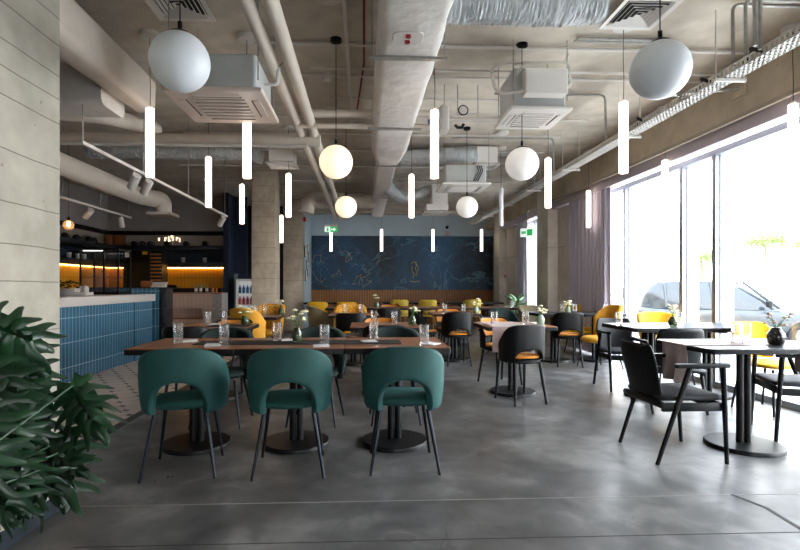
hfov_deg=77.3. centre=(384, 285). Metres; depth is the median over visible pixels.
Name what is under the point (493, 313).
drinking glass
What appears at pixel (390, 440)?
pedestal table
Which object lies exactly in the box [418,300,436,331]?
chair
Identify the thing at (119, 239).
sack
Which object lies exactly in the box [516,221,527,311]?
curtain
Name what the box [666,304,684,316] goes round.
bunch
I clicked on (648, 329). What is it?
pedestal table
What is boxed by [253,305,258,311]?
drinking glass
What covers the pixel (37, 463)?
potted plant
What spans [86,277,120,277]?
glass shelf
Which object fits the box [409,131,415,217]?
pendant
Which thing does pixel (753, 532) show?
trim
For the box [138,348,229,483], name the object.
chair
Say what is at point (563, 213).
wall
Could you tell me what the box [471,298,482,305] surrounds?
bunch
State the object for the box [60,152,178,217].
duct
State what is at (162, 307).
counter
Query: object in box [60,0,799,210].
ceiling
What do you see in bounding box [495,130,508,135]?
ceiling disc
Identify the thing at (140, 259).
tall cabinet
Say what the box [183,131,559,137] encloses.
conduit
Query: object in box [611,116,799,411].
window
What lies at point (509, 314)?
chair
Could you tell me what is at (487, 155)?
air conditioner
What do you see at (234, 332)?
chair
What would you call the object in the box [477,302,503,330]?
pedestal table
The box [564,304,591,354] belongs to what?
armchair
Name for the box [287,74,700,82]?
conduit
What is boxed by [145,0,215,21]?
ceiling vent
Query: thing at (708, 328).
pedestal table
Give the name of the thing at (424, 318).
pedestal table
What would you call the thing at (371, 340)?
folded napkin
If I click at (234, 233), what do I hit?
wall
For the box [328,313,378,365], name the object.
pedestal table
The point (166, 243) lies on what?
pot
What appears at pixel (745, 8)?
conduit
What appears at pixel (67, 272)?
backsplash
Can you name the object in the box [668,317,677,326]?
flower vase
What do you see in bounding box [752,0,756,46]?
conduit
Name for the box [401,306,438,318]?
pedestal table
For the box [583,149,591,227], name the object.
pendant
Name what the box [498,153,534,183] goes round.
conduit
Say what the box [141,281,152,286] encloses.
copper canister
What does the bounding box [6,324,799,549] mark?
floor
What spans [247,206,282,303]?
wall
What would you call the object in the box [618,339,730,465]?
wooden armchair
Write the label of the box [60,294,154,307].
countertop
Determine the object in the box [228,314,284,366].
pedestal table
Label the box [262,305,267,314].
drinking glass
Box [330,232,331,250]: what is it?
pendant
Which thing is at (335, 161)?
globe pendant
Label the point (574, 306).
drinking glass
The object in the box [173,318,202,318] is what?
niche shelf
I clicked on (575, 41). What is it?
conduit
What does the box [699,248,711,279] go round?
street tree
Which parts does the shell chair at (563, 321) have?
leg, leg, seat frame, backrest, seat, leg, leg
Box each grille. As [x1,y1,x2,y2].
[192,99,255,117]
[447,186,476,191]
[510,114,552,126]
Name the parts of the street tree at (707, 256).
crown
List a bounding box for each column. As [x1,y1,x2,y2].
[252,166,279,337]
[283,199,310,330]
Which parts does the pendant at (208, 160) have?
lamp shade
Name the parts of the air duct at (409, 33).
hanger rod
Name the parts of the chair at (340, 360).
leg, backrest, leg, seat, leg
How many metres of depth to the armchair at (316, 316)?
8.71 m
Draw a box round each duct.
[60,0,155,117]
[60,113,161,132]
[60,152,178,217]
[83,146,263,163]
[299,193,374,213]
[368,0,453,216]
[384,183,436,203]
[400,145,477,165]
[446,0,610,27]
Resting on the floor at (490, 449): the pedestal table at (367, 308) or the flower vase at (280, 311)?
the pedestal table at (367, 308)
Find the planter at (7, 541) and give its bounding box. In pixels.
[0,500,58,549]
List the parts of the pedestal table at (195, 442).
post, plate, post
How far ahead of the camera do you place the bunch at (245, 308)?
5.35 m
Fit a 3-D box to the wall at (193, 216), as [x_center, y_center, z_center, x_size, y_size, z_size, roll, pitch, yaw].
[-5.431,-0.540,12.684,3.010,3.420,0.200,0,0,-2]
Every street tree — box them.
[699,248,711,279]
[744,231,786,297]
[791,237,799,249]
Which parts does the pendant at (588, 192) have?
lamp shade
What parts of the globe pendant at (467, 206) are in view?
globe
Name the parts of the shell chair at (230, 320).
backrest, leg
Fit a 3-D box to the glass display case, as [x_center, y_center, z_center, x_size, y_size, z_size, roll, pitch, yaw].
[-4.492,-0.228,8.049,0.602,0.725,0.424,0,0,-2]
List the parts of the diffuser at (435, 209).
frame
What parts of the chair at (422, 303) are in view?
backrest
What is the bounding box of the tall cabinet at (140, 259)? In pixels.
[123,250,150,286]
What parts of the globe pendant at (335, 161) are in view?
globe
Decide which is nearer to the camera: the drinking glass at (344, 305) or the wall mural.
the drinking glass at (344, 305)
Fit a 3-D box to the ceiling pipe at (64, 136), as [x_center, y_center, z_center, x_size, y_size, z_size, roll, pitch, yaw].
[-3.658,-1.730,5.852,5.780,0.144,0.140,0,0,-2]
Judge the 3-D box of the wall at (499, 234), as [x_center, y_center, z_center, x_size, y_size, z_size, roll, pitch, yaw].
[3.467,-0.540,14.183,0.625,3.420,0.550,0,0,-2]
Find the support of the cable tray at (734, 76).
hanging from the ceiling
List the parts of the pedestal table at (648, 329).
post, post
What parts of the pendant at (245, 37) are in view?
lamp shade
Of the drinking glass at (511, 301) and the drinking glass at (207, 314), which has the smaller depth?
the drinking glass at (207, 314)
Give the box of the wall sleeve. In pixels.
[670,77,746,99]
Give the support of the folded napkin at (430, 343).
on the pedestal table at (390, 440)
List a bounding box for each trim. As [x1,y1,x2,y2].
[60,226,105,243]
[73,532,792,547]
[80,493,799,506]
[91,356,239,441]
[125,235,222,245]
[730,494,799,528]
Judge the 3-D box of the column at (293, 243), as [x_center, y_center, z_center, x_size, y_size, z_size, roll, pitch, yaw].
[-2.431,-0.540,14.004,0.485,3.420,2.214,0,0,-2]
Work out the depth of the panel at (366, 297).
15.20 m
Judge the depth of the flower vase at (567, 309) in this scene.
7.72 m
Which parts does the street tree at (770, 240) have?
crown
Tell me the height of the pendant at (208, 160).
1.280 m
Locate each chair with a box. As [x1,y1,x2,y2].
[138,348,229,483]
[162,326,208,410]
[188,327,253,429]
[215,318,252,392]
[247,348,332,481]
[285,327,346,428]
[307,302,327,316]
[335,313,365,369]
[361,317,398,334]
[362,325,404,407]
[362,347,443,475]
[364,326,421,426]
[377,308,400,321]
[379,304,399,306]
[390,300,408,321]
[409,310,436,336]
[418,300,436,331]
[435,308,462,355]
[441,312,472,366]
[463,300,480,332]
[477,316,522,385]
[487,308,520,353]
[494,325,547,406]
[550,312,583,367]
[730,321,798,416]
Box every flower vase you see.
[241,316,248,324]
[278,308,283,314]
[292,327,301,341]
[408,316,415,324]
[473,306,478,313]
[536,315,544,324]
[565,306,570,312]
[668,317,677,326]
[766,327,785,345]
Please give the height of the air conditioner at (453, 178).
0.782 m
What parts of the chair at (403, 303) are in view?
backrest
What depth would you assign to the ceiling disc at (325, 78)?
5.27 m
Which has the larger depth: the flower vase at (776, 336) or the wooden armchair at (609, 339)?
the wooden armchair at (609, 339)
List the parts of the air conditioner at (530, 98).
hanger rod, hanger rod, hanger rod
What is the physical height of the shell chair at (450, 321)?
0.792 m
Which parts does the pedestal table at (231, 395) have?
plate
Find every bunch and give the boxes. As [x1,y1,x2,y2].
[236,305,252,315]
[286,309,307,327]
[409,306,420,315]
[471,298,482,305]
[537,305,547,314]
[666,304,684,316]
[763,312,793,328]
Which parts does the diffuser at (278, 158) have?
frame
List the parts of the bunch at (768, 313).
stem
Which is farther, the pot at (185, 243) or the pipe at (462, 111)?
the pot at (185, 243)
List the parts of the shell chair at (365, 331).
backrest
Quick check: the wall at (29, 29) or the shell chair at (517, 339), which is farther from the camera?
the shell chair at (517, 339)
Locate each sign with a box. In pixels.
[158,236,179,241]
[325,224,336,231]
[520,211,533,236]
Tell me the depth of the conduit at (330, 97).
5.92 m
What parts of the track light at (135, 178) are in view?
hanger rod, hanger rod, hanger rod, hanger rod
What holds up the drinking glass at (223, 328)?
on the table runner at (231, 342)
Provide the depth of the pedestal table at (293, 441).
3.60 m
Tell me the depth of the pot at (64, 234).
10.32 m
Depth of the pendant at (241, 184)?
7.77 m
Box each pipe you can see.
[60,132,320,146]
[60,141,307,147]
[238,0,337,219]
[261,0,343,220]
[296,123,429,129]
[297,109,439,118]
[342,0,351,122]
[356,0,364,108]
[428,85,499,128]
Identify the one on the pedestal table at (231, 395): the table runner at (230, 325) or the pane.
the table runner at (230, 325)
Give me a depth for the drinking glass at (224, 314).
5.47 m
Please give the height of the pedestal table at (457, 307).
0.750 m
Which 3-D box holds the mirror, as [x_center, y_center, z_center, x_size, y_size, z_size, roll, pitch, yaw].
[8.898,0.415,11.576,0.120,0.150,0.160,0,0,29]
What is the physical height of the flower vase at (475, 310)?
0.110 m
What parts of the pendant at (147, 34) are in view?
lamp shade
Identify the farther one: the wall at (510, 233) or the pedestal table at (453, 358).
the wall at (510, 233)
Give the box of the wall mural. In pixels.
[312,236,492,289]
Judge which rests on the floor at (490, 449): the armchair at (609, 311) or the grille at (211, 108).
the armchair at (609, 311)
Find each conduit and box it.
[178,164,505,168]
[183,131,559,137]
[201,179,503,182]
[254,41,743,53]
[258,149,544,153]
[277,116,587,121]
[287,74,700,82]
[309,67,718,76]
[330,97,499,100]
[451,136,554,171]
[494,92,606,138]
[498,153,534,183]
[574,40,681,98]
[576,37,679,96]
[730,3,799,68]
[743,0,799,56]
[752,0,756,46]
[758,0,762,49]
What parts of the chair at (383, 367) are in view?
leg, leg, backrest, seat, leg, leg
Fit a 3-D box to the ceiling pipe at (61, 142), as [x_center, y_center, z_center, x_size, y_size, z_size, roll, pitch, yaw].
[-3.722,-1.630,5.709,5.640,0.044,0.043,0,0,-2]
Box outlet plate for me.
[146,212,178,217]
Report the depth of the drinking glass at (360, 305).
7.47 m
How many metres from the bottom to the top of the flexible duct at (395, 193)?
0.446 m
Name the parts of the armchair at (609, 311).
seat, backrest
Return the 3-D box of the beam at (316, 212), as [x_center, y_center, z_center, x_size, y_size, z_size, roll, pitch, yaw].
[0.444,-2.205,15.082,5.350,0.090,0.300,0,0,-2]
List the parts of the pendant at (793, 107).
cord, lamp shade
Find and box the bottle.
[194,283,197,292]
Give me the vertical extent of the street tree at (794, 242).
5.652 m
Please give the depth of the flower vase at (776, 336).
3.52 m
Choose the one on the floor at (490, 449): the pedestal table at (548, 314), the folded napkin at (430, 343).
the pedestal table at (548, 314)
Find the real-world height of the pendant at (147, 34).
1.280 m
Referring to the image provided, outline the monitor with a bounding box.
[160,282,167,286]
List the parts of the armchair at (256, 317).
backrest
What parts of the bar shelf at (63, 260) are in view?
light strip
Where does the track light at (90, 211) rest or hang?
hanging from the ceiling
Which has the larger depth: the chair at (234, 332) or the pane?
the pane
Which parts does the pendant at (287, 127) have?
lamp shade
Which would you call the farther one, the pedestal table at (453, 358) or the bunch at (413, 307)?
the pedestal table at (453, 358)
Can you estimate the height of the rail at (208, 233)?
0.100 m
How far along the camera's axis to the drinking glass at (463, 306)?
7.62 m
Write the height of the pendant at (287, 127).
1.280 m
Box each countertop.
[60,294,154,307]
[173,288,222,291]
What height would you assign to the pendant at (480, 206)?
1.280 m
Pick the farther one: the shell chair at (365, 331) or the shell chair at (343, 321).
the shell chair at (343, 321)
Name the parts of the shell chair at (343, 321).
backrest, seat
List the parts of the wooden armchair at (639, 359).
leg, backrest, armrest, seat frame, leg, seat, leg, armrest, leg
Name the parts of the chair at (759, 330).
leg, backrest, leg, seat, leg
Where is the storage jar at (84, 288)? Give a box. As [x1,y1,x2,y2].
[82,286,88,291]
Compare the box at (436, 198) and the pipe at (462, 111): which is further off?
the box at (436, 198)
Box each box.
[430,184,446,203]
[438,105,448,134]
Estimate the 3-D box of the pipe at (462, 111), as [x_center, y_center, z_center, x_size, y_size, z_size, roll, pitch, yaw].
[0.896,-2.004,5.579,0.835,0.493,0.102,0,0,-2]
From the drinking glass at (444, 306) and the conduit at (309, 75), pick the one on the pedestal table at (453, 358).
the drinking glass at (444, 306)
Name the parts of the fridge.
light panel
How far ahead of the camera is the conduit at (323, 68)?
5.08 m
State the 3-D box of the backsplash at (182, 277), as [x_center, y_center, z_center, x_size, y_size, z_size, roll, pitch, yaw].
[-5.411,-0.204,12.569,2.980,0.506,0.030,0,0,-2]
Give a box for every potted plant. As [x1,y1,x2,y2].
[0,300,126,542]
[504,294,526,315]
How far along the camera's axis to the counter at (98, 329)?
6.80 m
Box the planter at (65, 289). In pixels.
[60,280,80,291]
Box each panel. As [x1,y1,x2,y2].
[60,244,108,260]
[109,251,222,261]
[312,290,492,323]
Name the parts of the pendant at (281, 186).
lamp shade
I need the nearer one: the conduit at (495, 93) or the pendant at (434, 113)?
the pendant at (434, 113)
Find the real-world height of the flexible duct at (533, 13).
0.349 m
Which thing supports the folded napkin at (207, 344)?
on the pedestal table at (195, 442)
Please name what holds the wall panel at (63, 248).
attached to the wall at (99, 218)
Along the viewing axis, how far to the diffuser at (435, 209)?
9.40 m
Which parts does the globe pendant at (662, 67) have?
cord, globe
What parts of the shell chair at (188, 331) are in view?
backrest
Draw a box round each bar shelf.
[60,236,115,247]
[60,257,114,267]
[115,262,222,267]
[116,245,222,250]
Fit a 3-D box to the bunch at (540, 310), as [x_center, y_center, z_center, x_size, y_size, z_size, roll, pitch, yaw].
[1.696,0.297,5.382,0.113,0.194,0.115,0,0,22]
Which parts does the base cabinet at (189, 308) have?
speckled panel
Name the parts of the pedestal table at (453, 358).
post, post, plate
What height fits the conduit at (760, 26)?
0.510 m
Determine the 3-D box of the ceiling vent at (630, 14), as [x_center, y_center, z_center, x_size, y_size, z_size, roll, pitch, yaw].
[2.065,-2.230,4.060,0.461,0.070,0.461,0,0,-2]
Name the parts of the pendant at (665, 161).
lamp shade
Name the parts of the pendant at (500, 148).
lamp shade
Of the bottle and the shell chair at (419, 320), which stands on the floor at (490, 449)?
the shell chair at (419, 320)
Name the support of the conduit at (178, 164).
attached to the ceiling
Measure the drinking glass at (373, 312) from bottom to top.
0.145 m
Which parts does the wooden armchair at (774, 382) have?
leg, seat, seat frame, leg, armrest, leg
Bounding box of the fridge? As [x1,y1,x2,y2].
[236,276,251,308]
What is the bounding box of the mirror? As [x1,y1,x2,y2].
[766,301,772,306]
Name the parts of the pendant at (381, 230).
lamp shade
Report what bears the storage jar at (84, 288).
on the counter at (98, 329)
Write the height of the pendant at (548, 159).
1.280 m
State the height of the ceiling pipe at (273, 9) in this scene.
0.110 m
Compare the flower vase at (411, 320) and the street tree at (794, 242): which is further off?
the street tree at (794, 242)
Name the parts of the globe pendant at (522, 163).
globe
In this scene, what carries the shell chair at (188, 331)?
on the floor at (490, 449)
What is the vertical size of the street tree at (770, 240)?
4.985 m
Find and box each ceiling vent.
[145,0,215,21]
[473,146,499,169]
[598,0,683,29]
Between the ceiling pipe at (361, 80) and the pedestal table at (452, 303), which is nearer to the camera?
the ceiling pipe at (361, 80)
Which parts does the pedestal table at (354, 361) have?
plate, post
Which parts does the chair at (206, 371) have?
leg, leg, seat, backrest, leg, leg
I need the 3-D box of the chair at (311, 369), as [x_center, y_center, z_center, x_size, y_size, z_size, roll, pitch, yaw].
[-0.610,0.774,3.230,0.548,0.797,0.528,0,0,-6]
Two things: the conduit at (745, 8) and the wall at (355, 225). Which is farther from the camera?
the wall at (355, 225)
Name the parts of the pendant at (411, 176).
lamp shade, cord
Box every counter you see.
[60,294,154,382]
[90,287,173,341]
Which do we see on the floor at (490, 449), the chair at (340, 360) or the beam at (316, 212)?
the chair at (340, 360)
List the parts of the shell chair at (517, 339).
leg, leg, seat frame, backrest, leg, seat, leg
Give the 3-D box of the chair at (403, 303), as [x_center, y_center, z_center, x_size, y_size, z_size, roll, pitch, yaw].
[0.347,0.751,12.330,0.458,0.842,0.510,0,0,-2]
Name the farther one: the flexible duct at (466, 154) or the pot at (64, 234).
the pot at (64, 234)
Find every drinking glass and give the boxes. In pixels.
[173,323,182,342]
[204,311,211,324]
[219,324,228,344]
[221,311,227,323]
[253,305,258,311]
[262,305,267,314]
[272,322,281,341]
[319,324,329,343]
[343,304,346,312]
[359,304,362,313]
[369,321,377,339]
[371,310,376,320]
[391,311,397,324]
[419,324,428,344]
[442,304,446,313]
[461,304,465,311]
[491,311,496,324]
[510,300,513,307]
[522,311,528,323]
[560,304,563,312]
[572,304,576,312]
[615,312,622,325]
[676,312,683,325]
[723,312,730,326]
[731,324,742,343]
[740,323,751,342]
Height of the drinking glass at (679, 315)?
0.145 m
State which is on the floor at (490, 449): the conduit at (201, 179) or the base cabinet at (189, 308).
the base cabinet at (189, 308)
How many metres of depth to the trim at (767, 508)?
2.59 m
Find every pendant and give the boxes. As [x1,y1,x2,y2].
[63,145,73,229]
[139,28,159,177]
[148,0,210,92]
[205,123,211,207]
[237,31,255,178]
[240,183,243,223]
[280,185,284,242]
[282,124,294,217]
[319,36,352,178]
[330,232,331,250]
[335,192,356,217]
[380,217,382,250]
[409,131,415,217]
[430,36,443,178]
[432,229,433,250]
[456,126,477,217]
[478,205,484,250]
[497,146,505,225]
[505,41,538,180]
[545,141,550,207]
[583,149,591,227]
[613,30,630,173]
[629,0,692,99]
[657,106,667,208]
[781,22,799,174]
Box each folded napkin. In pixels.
[183,339,197,341]
[204,343,220,346]
[313,344,328,346]
[360,339,377,341]
[429,341,440,344]
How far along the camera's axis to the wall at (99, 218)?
11.38 m
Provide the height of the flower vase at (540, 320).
0.110 m
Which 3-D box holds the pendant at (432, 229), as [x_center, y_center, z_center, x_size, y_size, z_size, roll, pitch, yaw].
[1.344,-1.610,14.000,0.170,1.280,0.170,0,0,-2]
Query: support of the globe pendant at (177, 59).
hanging from the ceiling
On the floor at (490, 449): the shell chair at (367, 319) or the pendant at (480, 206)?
the shell chair at (367, 319)
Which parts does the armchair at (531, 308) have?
backrest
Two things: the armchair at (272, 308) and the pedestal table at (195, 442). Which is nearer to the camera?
the pedestal table at (195, 442)
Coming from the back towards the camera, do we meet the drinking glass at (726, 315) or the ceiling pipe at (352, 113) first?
the ceiling pipe at (352, 113)
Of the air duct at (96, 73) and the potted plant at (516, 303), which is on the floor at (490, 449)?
the potted plant at (516, 303)
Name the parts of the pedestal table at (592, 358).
post, plate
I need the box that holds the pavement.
[639,342,799,400]
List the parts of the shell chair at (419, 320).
backrest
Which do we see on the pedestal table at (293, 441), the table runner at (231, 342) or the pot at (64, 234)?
the table runner at (231, 342)
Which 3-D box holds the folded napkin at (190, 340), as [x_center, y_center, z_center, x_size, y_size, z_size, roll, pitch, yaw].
[-1.474,0.413,3.780,0.110,0.012,0.110,0,0,-20]
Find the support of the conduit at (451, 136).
attached to the ceiling
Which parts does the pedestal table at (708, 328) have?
post, post, plate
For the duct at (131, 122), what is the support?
hanging from the ceiling
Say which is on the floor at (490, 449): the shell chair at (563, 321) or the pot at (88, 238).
the shell chair at (563, 321)
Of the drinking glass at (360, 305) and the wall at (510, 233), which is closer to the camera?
the drinking glass at (360, 305)
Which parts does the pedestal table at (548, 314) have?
post, post, plate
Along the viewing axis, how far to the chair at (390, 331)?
4.57 m
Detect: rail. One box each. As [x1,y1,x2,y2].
[60,220,109,234]
[110,231,222,235]
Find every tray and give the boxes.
[60,292,93,295]
[470,10,799,223]
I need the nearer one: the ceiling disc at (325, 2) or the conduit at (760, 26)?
the conduit at (760, 26)
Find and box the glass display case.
[79,248,130,294]
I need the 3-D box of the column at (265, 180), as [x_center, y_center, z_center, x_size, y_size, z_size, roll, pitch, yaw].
[-2.300,-0.540,9.676,0.441,3.420,0.550,0,0,-2]
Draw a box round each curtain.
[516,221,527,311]
[569,187,612,354]
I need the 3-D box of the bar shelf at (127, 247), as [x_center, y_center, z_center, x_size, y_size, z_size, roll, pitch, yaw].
[-5.244,-0.936,12.401,2.660,0.110,0.320,0,0,-2]
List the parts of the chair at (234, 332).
backrest, seat, leg, leg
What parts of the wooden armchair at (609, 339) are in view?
leg, armrest, seat frame, leg, seat, backrest, leg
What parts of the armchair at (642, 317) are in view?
backrest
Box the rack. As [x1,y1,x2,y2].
[150,250,167,286]
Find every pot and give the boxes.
[61,231,69,237]
[73,233,80,238]
[85,236,92,241]
[164,240,171,245]
[183,240,190,245]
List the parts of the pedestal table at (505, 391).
post, plate, post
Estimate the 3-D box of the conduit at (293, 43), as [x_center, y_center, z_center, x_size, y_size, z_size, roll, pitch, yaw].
[1.106,-2.215,4.650,4.600,0.032,0.030,0,0,-2]
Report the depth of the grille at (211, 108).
4.04 m
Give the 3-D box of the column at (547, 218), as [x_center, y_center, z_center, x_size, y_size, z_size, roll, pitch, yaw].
[3.619,-0.540,10.536,0.625,3.420,0.650,0,0,-2]
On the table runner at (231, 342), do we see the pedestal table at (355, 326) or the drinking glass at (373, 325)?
the drinking glass at (373, 325)
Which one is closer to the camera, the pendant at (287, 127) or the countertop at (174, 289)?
the pendant at (287, 127)
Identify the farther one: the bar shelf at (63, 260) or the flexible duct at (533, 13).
the bar shelf at (63, 260)
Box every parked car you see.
[612,287,644,304]
[639,280,799,340]
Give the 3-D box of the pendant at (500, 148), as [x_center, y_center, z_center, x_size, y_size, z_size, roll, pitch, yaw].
[1.879,-1.610,8.100,0.170,1.280,0.170,0,0,-2]
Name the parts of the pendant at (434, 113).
lamp shade, cord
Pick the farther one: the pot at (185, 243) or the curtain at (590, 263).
the pot at (185, 243)
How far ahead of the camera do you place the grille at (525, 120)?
4.80 m
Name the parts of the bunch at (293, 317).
stem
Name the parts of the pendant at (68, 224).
lamp shade, cord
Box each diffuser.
[266,149,299,169]
[422,204,449,215]
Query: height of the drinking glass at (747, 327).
0.145 m
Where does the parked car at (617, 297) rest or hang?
on the ground
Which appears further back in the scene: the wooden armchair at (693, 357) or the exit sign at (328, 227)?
the exit sign at (328, 227)
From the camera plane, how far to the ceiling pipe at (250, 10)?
4.12 m
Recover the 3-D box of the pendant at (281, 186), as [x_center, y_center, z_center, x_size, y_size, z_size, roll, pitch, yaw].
[-2.318,-1.610,11.200,0.170,1.280,0.170,0,0,-2]
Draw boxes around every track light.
[60,159,131,227]
[79,104,227,226]
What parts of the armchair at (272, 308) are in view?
seat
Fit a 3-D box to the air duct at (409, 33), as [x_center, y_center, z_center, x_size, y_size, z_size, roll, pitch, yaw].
[0.074,-1.968,6.109,0.580,0.565,14.200,0,0,-2]
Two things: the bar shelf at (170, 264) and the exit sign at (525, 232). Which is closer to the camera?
the exit sign at (525, 232)
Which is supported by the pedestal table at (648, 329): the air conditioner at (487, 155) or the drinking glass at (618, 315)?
the drinking glass at (618, 315)
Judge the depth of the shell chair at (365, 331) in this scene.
4.86 m
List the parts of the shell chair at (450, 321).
leg, seat frame, backrest, seat, leg, leg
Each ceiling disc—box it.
[317,0,341,4]
[322,72,331,81]
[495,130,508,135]
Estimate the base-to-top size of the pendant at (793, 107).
1.280 m
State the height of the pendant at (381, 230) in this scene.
1.280 m
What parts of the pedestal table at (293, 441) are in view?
post, plate, post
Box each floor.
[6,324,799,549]
[60,356,237,439]
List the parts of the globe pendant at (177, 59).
globe, cord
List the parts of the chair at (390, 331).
leg, backrest, leg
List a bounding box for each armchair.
[230,308,265,365]
[253,304,284,337]
[306,305,333,327]
[333,303,366,332]
[517,305,549,352]
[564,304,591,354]
[577,305,623,370]
[593,318,657,391]
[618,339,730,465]
[628,329,708,414]
[637,312,694,384]
[751,354,799,441]
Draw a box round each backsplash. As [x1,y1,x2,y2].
[60,265,108,287]
[109,268,222,287]
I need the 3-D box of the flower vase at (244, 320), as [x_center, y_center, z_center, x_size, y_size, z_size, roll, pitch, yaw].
[-1.498,0.369,5.350,0.090,0.100,0.090,0,0,-2]
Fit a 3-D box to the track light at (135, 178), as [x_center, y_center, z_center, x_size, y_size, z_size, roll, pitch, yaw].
[-2.686,-1.627,6.528,0.169,1.246,4.530,0,0,-2]
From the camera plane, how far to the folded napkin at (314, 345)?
3.46 m
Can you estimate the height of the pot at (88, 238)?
0.145 m
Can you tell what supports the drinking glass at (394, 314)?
on the pedestal table at (355, 326)
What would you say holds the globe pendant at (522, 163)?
hanging from the ceiling
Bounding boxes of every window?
[528,219,536,305]
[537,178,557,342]
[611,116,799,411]
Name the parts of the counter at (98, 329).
panel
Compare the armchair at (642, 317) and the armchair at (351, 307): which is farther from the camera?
the armchair at (351, 307)
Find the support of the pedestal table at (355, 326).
on the floor at (490, 449)
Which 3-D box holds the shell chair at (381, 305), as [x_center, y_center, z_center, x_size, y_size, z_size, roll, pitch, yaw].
[0.105,0.776,10.445,0.464,0.792,0.440,0,0,-2]
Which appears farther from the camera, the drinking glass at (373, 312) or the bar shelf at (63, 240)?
the bar shelf at (63, 240)
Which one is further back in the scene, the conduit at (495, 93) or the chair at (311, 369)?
the conduit at (495, 93)
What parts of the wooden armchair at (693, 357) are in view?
armrest, leg, backrest, seat frame, leg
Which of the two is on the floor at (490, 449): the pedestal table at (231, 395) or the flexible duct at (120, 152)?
the pedestal table at (231, 395)
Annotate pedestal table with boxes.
[124,338,255,455]
[185,323,258,400]
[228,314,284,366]
[235,338,346,454]
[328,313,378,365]
[344,337,450,452]
[350,322,418,394]
[366,307,402,309]
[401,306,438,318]
[411,302,439,323]
[428,311,481,361]
[437,306,479,345]
[444,302,466,330]
[473,306,516,342]
[473,322,557,397]
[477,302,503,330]
[529,312,571,362]
[577,312,626,362]
[602,323,700,400]
[656,339,799,457]
[665,323,732,399]
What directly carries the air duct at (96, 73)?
hanging from the ceiling
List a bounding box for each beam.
[311,210,487,215]
[486,33,799,229]
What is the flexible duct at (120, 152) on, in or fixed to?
attached to the diffuser at (278, 158)
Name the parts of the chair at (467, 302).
backrest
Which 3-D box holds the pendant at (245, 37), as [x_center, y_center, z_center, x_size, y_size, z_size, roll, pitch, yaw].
[-1.242,-1.610,4.500,0.170,1.280,0.170,0,0,-2]
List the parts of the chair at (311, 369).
leg, leg, seat, backrest, leg, leg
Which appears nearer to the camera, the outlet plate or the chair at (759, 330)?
the chair at (759, 330)
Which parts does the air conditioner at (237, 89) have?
hanger rod, hanger rod, hanger rod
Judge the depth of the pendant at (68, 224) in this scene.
7.58 m
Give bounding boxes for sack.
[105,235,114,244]
[115,235,125,244]
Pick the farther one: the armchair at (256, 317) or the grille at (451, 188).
the grille at (451, 188)
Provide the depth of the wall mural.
15.21 m
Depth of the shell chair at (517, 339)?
4.91 m
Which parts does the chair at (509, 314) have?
backrest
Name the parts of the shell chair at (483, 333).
leg, backrest, leg, leg, leg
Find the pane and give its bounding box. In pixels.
[234,274,237,307]
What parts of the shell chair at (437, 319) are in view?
backrest, leg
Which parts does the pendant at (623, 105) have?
lamp shade, cord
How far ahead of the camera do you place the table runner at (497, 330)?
5.11 m
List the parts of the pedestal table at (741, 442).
post, plate, post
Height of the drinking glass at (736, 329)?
0.145 m
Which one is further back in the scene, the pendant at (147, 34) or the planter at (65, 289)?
the planter at (65, 289)
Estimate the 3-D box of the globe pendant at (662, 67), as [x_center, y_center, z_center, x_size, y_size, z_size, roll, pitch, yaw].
[1.485,-1.632,2.700,0.303,1.236,0.303,0,0,-16]
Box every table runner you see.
[192,340,400,344]
[206,324,252,326]
[479,322,531,351]
[662,340,799,383]
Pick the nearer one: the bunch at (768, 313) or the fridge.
the bunch at (768, 313)
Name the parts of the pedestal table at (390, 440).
post, plate, post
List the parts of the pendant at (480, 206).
lamp shade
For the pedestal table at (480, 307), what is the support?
on the floor at (490, 449)
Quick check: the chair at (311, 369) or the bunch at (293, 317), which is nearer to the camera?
the chair at (311, 369)
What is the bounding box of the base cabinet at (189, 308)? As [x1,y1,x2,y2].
[173,292,227,325]
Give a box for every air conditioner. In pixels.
[162,0,283,123]
[435,145,490,192]
[490,39,572,129]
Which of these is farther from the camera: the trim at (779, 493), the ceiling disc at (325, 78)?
the ceiling disc at (325, 78)
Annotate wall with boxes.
[0,0,59,531]
[60,179,107,233]
[108,196,222,235]
[223,193,246,315]
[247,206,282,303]
[311,215,493,305]
[494,206,505,305]
[506,219,533,311]
[558,205,572,347]
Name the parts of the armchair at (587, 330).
backrest, seat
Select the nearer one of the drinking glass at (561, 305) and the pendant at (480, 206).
the drinking glass at (561, 305)
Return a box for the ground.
[769,298,799,309]
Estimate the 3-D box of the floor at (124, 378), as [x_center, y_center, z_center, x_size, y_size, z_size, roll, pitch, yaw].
[-4.493,1.320,2.714,4.650,0.300,12.800,0,0,-2]
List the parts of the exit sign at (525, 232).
green panel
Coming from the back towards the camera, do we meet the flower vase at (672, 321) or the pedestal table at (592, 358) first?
the pedestal table at (592, 358)
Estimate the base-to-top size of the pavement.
0.210 m
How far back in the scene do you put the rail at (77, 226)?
11.50 m
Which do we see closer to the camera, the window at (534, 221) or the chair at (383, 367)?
the chair at (383, 367)
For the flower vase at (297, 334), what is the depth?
3.69 m

